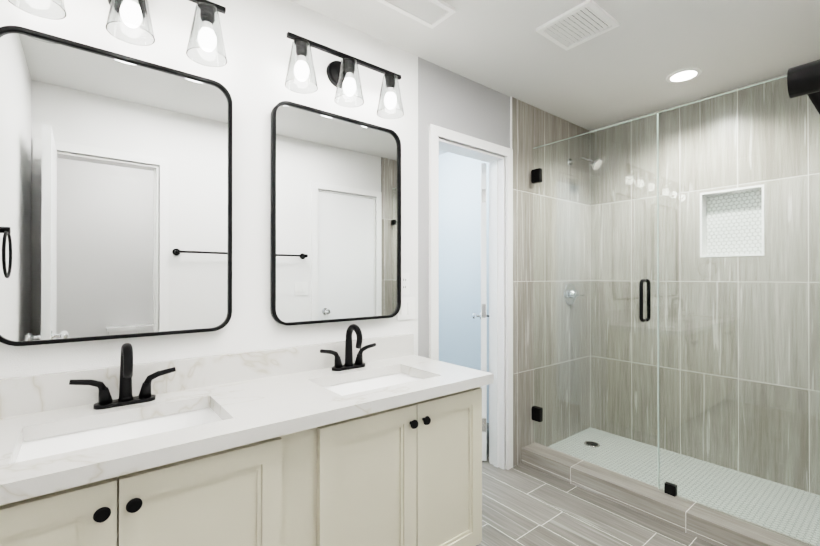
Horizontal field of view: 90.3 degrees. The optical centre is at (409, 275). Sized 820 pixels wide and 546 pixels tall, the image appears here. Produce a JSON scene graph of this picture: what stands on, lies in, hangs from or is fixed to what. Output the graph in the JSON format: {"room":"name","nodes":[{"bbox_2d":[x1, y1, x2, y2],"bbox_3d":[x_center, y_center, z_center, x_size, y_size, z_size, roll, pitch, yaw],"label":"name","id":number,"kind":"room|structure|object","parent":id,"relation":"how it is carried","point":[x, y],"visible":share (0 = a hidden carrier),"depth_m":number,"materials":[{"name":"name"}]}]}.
{"room":"bathroom","nodes":[
{"label":"bathroom","id":0,"kind":"room"},
{"bbox_2d":[0,0,417,378],"bbox_3d":[-0.690,0.036,1.690,1.780,2.440,0.120,0,0,-39],"label":"wall","id":1,"kind":"structure","parent":0,"point":[250,76],"depth_m":1.66,"materials":[{"name":"white paint"}]},
{"bbox_2d":[0,25,231,345],"bbox_3d":[-0.954,-0.263,1.381,0.660,0.945,0.032,0,0,-39],"label":"mirror","id":2,"kind":"object","parent":1,"relation":"attached to","point":[115,195],"visible":0.96,"depth_m":1.34,"materials":[{"name":"black mirror"}]},
{"bbox_2d":[8,0,226,66],"bbox_3d":[-0.911,-0.887,1.330,0.582,0.217,0.169,0,0,-39],"label":"sconce","id":3,"kind":"object","parent":1,"relation":"attached to","point":[129,21],"visible":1,"depth_m":1.37,"materials":[{"name":"black"}]},
{"bbox_2d":[0,333,415,419],"bbox_3d":[-0.616,0.361,1.656,1.608,0.110,0.018,0,0,-39],"label":"backsplash","id":4,"kind":"structure","parent":1,"relation":"attached to","point":[25,395],"depth_m":1.47,"materials":[{"name":"white stone"}]},
{"bbox_2d":[270,101,400,325],"bbox_3d":[-0.313,-0.261,1.892,0.660,0.945,0.032,0,0,-39],"label":"mirror","id":5,"kind":"object","parent":1,"relation":"attached to","point":[335,217],"visible":0.98,"depth_m":1.85,"materials":[{"name":"black mirror"}]},
{"bbox_2d":[285,32,403,118],"bbox_3d":[-0.282,-0.885,1.832,0.582,0.217,0.169,0,0,-39],"label":"sconce","id":6,"kind":"object","parent":1,"relation":"attached to","point":[343,75],"visible":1,"depth_m":1.78,"materials":[{"name":"black"}]},
{"bbox_2d":[401,273,409,294],"bbox_3d":[-0.032,0.043,2.131,0.072,0.115,0.009,0,0,-39],"label":"electrical outlet plate","id":7,"kind":"object","parent":1,"relation":"attached to","point":[405,283],"visible":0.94,"depth_m":2.13,"materials":[{"name":"white plastic"}]},
{"bbox_2d":[397,297,414,319],"bbox_3d":[-0.019,0.173,2.140,0.118,0.115,0.010,0,0,-39],"label":"switch plate","id":8,"kind":"object","parent":1,"relation":"attached to","point":[407,310],"visible":0.96,"depth_m":2.14,"materials":[{"name":"white plastic"}]},
{"bbox_2d":[439,152,488,422],"bbox_3d":[0.611,0.044,3.667,0.120,2.440,1.350,0,0,-39],"label":"wall","id":9,"kind":"structure","parent":0,"point":[459,253],"depth_m":3.68,"materials":[{"name":"white"}]},
{"bbox_2d":[418,57,509,468],"bbox_3d":[0.317,0.039,2.493,0.795,2.440,0.120,0,0,-39],"label":"wall","id":10,"kind":"structure","parent":0,"point":[450,100],"depth_m":2.30,"materials":[{"name":"grey paint"}]},
{"bbox_2d":[429,124,512,469],"bbox_3d":[0.347,0.214,2.516,0.717,2.090,0.156,0,0,-39],"label":"door frame","id":11,"kind":"structure","parent":10,"relation":"attached to","point":[498,159],"depth_m":2.66,"materials":[{"name":"white wood"}]},
{"bbox_2d":[472,163,488,460],"bbox_3d":[0.547,0.246,3.042,0.181,2.014,0.577,0,0,9],"label":"closet door leaf","id":12,"kind":"structure","parent":10,"relation":"in","point":[482,315],"depth_m":2.76,"materials":[{"name":"painted wood"},{"name":"chrome"}]},
{"bbox_2d":[510,96,590,466],"bbox_3d":[1.074,0.042,3.088,1.139,2.440,0.134,0,0,-39],"label":"wall","id":13,"kind":"structure","parent":0,"point":[531,127],"depth_m":2.94,"materials":[{"name":"grey tile"}]},
{"bbox_2d":[564,283,582,304],"bbox_3d":[1.248,0.142,3.099,0.178,0.170,0.066,0,0,-39],"label":"shower valve","id":14,"kind":"object","parent":13,"relation":"attached to","point":[567,296],"depth_m":3.09,"materials":[{"name":"silver metal"}]},
{"bbox_2d":[568,157,601,169],"bbox_3d":[1.300,-0.833,3.032,0.086,0.132,0.242,0,0,-39],"label":"shower head","id":15,"kind":"object","parent":13,"relation":"attached to","point":[596,164],"depth_m":2.97},
{"bbox_2d":[290,0,819,154],"bbox_3d":[0.540,-1.218,0.617,5.200,0.060,6.500,0,0,-39],"label":"ceiling","id":16,"kind":"structure","parent":0,"point":[633,61],"depth_m":2.11,"materials":[{"name":"white paint"}]},
{"bbox_2d":[376,0,455,28],"bbox_3d":[0.014,-1.176,1.758,0.360,0.014,0.160,0,0,-39],"label":"ceiling vent","id":17,"kind":"object","parent":16,"relation":"in","point":[431,14],"visible":1,"depth_m":1.80,"materials":[{"name":"white plastic"}]},
{"bbox_2d":[536,0,619,50],"bbox_3d":[0.792,-1.175,1.930,0.270,0.014,0.270,0,0,-39],"label":"ceiling vent","id":18,"kind":"object","parent":16,"relation":"in","point":[581,23],"visible":0.98,"depth_m":1.92,"materials":[{"name":"white plastic"}]},
{"bbox_2d":[666,68,701,82],"bbox_3d":[1.614,-1.177,2.406,0.176,0.006,0.176,0,0,-39],"label":"recessed light","id":19,"kind":"object","parent":16,"relation":"in","point":[683,75],"visible":1,"depth_m":2.40,"materials":[{"name":"white plastic"}]},
{"bbox_2d":[476,423,715,545],"bbox_3d":[0.540,1.282,0.607,5.200,0.060,6.500,0,0,-39],"label":"floor","id":20,"kind":"structure","parent":0,"point":[524,504],"depth_m":2.12,"materials":[{"name":"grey tile"}]},
{"bbox_2d":[0,360,493,545],"bbox_3d":[-0.455,0.855,1.444,1.589,0.800,0.546,0,0,-39],"label":"bathroom vanity","id":21,"kind":"object","parent":20,"relation":"on","point":[361,441],"depth_m":1.27,"materials":[{"name":"beige"}]},
{"bbox_2d":[0,368,493,495],"bbox_3d":[-0.310,0.434,1.273,1.608,0.040,0.115,0,0,-39],"label":"countertop","id":22,"kind":"structure","parent":21,"relation":"on","point":[35,472],"depth_m":1.07,"materials":[{"name":"white stone"}]},
{"bbox_2d":[522,442,814,545],"bbox_3d":[1.335,1.208,2.129,0.150,0.100,1.688,0,0,-39],"label":"curb","id":23,"kind":"object","parent":20,"relation":"on","point":[714,526],"visible":1,"depth_m":2.12,"materials":[{"name":"tile"}]},
{"bbox_2d":[531,75,819,544],"bbox_3d":[1.376,0.136,2.173,0.117,2.042,1.675,0,0,-39],"label":"shower enclosure","id":24,"kind":"object","parent":23,"relation":"on","point":[537,415],"visible":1,"depth_m":2.14,"materials":[{"name":"clear glass"}]},
{"bbox_2d":[549,427,819,545],"bbox_3d":[1.693,1.244,2.414,0.765,0.030,1.688,0,0,-39],"label":"pan","id":25,"kind":"object","parent":20,"relation":"on","point":[702,486],"depth_m":2.42,"materials":[{"name":"white tile"}]},
{"bbox_2d":[584,441,599,446],"bbox_3d":[1.327,1.229,2.973,0.110,0.004,0.110,0,0,-39],"label":"floor drain","id":26,"kind":"object","parent":25,"relation":"on","point":[593,444],"depth_m":2.96,"materials":[{"name":"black metal"}]},
{"bbox_2d":[590,74,819,494],"bbox_3d":[2.075,0.040,2.646,0.123,2.440,1.808,0,0,-39],"label":"wall","id":27,"kind":"structure","parent":0,"point":[687,401],"depth_m":2.67,"materials":[{"name":"tile"}]},
{"bbox_3d":[0.794,0.032,0.546,2.675,2.440,0.120,0,0,-39],"label":"wall","id":28,"kind":"structure","parent":0,"visible":0},
{"bbox_2d":[787,59,819,113],"bbox_3d":[0.756,-0.178,0.647,1.010,0.050,0.083,0,0,-39],"label":"towel bar","id":29,"kind":"object","parent":28,"relation":"attached to","point":[803,79],"visible":1,"depth_m":0.37,"materials":[{"name":"black metal"}]}
]}

